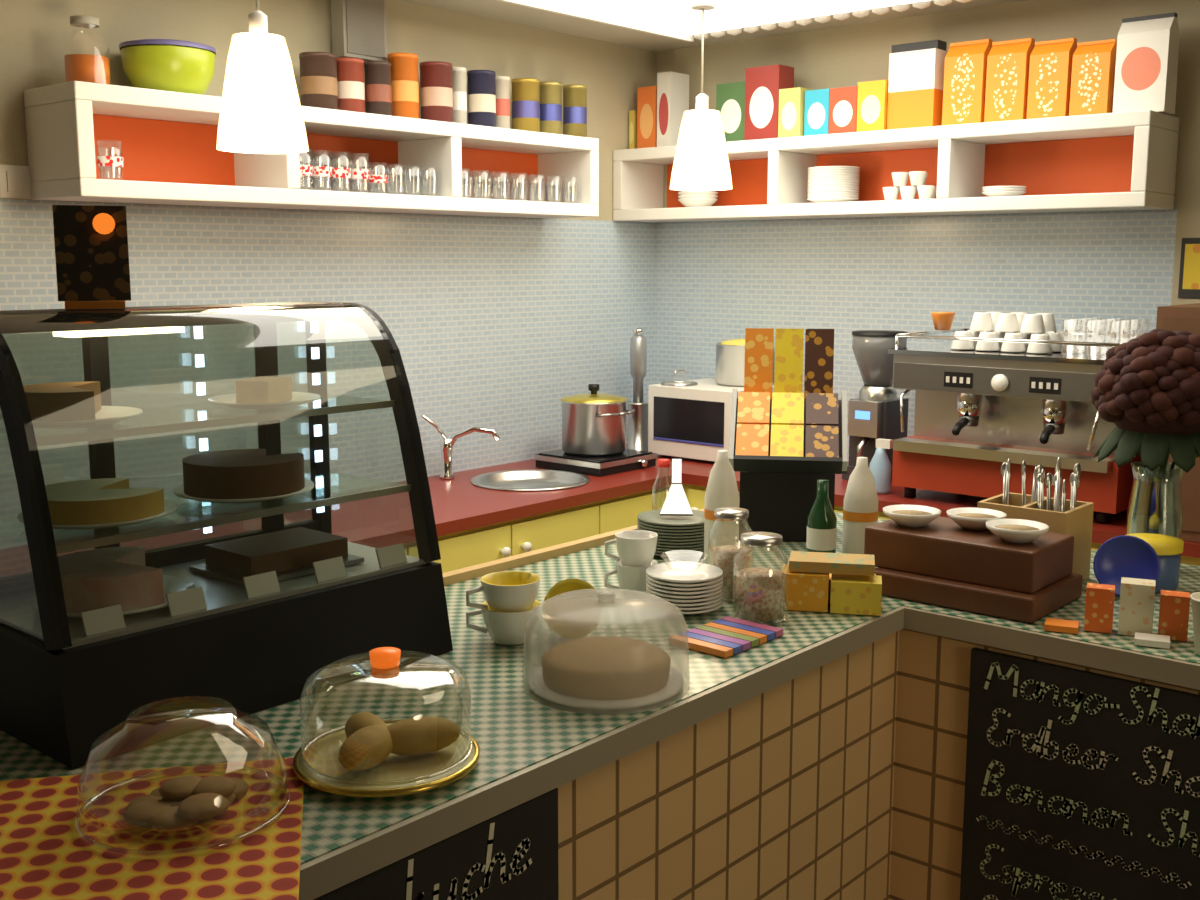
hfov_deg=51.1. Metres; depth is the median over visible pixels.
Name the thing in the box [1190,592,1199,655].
paper cup
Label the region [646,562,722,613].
stack
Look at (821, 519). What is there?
wine bottle
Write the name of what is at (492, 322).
wall
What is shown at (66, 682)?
display case
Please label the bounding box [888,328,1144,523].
espresso machine
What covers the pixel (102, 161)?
glasses
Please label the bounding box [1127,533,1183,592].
lidded jar
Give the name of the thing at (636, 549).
mugs
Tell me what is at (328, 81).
tins
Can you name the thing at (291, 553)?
chocolate cake
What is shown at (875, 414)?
coffee grinder
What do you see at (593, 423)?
stock pot
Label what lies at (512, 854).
chalkboard menu
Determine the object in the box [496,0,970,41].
ceiling light
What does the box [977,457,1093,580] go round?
box
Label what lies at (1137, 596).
cartons
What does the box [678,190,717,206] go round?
bowls
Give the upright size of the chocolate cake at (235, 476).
0.067 m
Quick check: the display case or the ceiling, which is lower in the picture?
the display case
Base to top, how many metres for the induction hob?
0.056 m
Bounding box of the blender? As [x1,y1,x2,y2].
[626,328,647,450]
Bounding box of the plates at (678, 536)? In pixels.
[637,509,703,556]
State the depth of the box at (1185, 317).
3.66 m
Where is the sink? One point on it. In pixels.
(526, 479)
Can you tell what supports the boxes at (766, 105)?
on the wall shelf at (1117, 161)
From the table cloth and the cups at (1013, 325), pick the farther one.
the cups at (1013, 325)
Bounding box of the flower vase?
[1091,328,1199,538]
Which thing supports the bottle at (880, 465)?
on the countertop at (475, 525)
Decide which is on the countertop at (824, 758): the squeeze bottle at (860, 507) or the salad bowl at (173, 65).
the squeeze bottle at (860, 507)
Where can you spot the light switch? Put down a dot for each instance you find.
(15, 180)
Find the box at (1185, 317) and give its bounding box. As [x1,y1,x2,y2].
[1144,303,1199,541]
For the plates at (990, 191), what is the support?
on the wall shelf at (1117, 161)
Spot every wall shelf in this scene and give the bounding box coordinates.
[24,81,598,217]
[613,110,1179,221]
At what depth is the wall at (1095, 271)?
4.86 m
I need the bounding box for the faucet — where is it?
[421,414,499,478]
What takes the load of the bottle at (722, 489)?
on the countertop at (824, 758)
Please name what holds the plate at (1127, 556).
on the countertop at (824, 758)
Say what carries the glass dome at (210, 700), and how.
on the table cloth
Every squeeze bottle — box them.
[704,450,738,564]
[842,457,877,553]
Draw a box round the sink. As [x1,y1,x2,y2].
[471,469,589,490]
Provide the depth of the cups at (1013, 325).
4.16 m
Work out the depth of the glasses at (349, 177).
4.09 m
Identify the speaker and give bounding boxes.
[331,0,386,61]
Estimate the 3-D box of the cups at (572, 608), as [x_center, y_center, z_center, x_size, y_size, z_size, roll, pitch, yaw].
[-0.119,0.294,2.359,0.248,0.120,0.193,4,9,23]
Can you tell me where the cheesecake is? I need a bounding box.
[17,478,177,529]
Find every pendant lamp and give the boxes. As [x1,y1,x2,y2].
[216,0,308,153]
[670,0,732,190]
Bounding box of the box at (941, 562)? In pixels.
[864,516,1082,622]
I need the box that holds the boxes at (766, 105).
[629,64,887,148]
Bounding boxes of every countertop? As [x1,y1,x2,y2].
[0,443,1199,576]
[0,500,1199,899]
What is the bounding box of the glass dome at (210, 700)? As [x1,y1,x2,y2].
[75,698,289,850]
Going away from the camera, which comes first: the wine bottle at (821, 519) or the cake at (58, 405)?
the cake at (58, 405)
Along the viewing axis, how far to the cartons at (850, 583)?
2.53 m
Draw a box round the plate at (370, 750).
[293,712,479,796]
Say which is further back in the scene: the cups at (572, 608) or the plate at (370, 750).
the cups at (572, 608)
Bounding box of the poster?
[1178,238,1199,297]
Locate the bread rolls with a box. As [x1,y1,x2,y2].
[123,776,248,832]
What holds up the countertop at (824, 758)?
on the floor
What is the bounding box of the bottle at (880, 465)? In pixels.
[869,438,892,493]
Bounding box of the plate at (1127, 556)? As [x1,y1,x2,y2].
[1093,535,1159,595]
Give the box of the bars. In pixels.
[668,616,782,657]
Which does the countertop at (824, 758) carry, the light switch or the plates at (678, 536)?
the plates at (678, 536)
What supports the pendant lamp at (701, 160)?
hanging from the ceiling
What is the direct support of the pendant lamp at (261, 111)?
hanging from the ceiling
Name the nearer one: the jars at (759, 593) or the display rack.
the jars at (759, 593)
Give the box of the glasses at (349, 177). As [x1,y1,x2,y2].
[300,156,389,191]
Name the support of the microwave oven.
on the countertop at (475, 525)
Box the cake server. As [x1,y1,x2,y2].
[660,459,692,515]
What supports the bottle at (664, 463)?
on the countertop at (824, 758)
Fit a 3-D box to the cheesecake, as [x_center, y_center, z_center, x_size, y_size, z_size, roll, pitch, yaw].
[-0.779,0.085,1.950,0.232,0.049,0.232,7,11,40]
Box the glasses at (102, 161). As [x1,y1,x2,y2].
[97,148,123,177]
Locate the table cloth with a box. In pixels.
[0,757,303,899]
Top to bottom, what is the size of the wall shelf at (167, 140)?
0.300 m
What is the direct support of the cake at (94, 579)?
in the display case
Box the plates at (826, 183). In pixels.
[807,166,859,202]
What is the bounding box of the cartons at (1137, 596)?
[1044,577,1189,648]
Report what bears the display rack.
on the countertop at (824, 758)
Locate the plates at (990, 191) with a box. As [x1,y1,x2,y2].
[982,186,1025,196]
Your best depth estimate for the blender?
5.32 m
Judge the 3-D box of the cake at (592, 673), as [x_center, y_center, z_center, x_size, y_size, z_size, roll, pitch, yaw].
[0.010,0.365,2.097,0.260,0.056,0.260,7,11,40]
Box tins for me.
[299,52,586,136]
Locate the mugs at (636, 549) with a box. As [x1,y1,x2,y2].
[604,530,657,599]
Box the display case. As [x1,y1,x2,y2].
[0,301,452,768]
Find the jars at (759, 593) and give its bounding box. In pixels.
[708,507,788,621]
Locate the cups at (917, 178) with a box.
[883,171,936,199]
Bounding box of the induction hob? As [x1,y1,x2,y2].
[534,449,656,475]
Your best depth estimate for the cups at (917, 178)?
4.61 m
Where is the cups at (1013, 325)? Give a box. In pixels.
[931,312,1073,353]
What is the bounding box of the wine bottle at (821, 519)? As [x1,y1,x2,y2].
[806,479,836,552]
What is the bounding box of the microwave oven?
[648,378,773,461]
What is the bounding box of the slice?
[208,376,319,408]
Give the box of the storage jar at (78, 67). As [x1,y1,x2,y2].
[64,15,109,83]
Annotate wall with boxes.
[0,0,655,548]
[654,0,1199,461]
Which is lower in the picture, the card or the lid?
the lid
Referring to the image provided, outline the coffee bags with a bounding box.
[887,12,1179,129]
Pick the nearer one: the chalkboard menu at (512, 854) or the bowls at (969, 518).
the chalkboard menu at (512, 854)
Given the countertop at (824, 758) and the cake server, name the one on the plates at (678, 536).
the cake server
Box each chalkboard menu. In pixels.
[314,788,558,899]
[960,647,1199,899]
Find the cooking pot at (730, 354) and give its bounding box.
[715,339,773,386]
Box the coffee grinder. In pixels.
[842,330,908,481]
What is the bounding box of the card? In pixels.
[52,205,130,308]
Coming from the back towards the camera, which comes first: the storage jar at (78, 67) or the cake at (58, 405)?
the storage jar at (78, 67)
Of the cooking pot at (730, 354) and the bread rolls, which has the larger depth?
the cooking pot at (730, 354)
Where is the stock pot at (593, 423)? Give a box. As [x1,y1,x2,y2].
[560,384,634,455]
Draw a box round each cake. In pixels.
[0,381,142,428]
[30,546,195,616]
[174,449,313,503]
[189,527,363,586]
[528,637,683,709]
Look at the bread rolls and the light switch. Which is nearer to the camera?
the bread rolls
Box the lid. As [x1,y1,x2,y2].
[661,370,697,385]
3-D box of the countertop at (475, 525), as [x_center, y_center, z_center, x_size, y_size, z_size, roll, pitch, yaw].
[-0.040,0.761,3.564,2.636,0.940,3.916,7,11,40]
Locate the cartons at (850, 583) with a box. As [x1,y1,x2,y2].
[782,551,881,615]
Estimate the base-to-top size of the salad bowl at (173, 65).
0.152 m
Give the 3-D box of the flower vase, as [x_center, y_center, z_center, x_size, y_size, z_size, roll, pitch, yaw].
[1.277,0.000,2.862,0.311,0.552,0.306,7,11,40]
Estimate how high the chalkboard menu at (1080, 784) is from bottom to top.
0.912 m
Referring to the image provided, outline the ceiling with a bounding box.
[400,0,1026,51]
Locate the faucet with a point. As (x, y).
(446, 444)
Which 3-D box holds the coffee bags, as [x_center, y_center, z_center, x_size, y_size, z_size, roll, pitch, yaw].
[1.466,-1.290,4.345,0.983,0.311,0.110,7,11,40]
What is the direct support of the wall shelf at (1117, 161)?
attached to the wall at (1095, 271)
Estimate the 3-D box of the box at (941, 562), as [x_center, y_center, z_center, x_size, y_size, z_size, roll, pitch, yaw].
[0.784,0.240,2.667,0.390,0.135,0.265,7,11,40]
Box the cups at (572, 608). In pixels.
[466,571,602,645]
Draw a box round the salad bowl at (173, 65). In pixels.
[119,39,215,94]
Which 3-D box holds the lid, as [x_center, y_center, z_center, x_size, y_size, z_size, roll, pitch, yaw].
[0.332,-0.304,5.243,0.154,0.060,0.154,7,11,40]
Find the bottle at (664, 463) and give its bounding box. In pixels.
[652,459,670,503]
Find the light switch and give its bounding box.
[0,165,31,198]
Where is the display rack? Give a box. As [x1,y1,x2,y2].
[728,328,847,541]
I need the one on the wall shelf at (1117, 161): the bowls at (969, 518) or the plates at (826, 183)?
the plates at (826, 183)
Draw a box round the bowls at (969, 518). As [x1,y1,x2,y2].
[883,504,1048,542]
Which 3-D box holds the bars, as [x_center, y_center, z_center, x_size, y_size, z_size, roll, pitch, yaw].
[0.237,0.349,2.354,0.130,0.012,0.186,8,11,41]

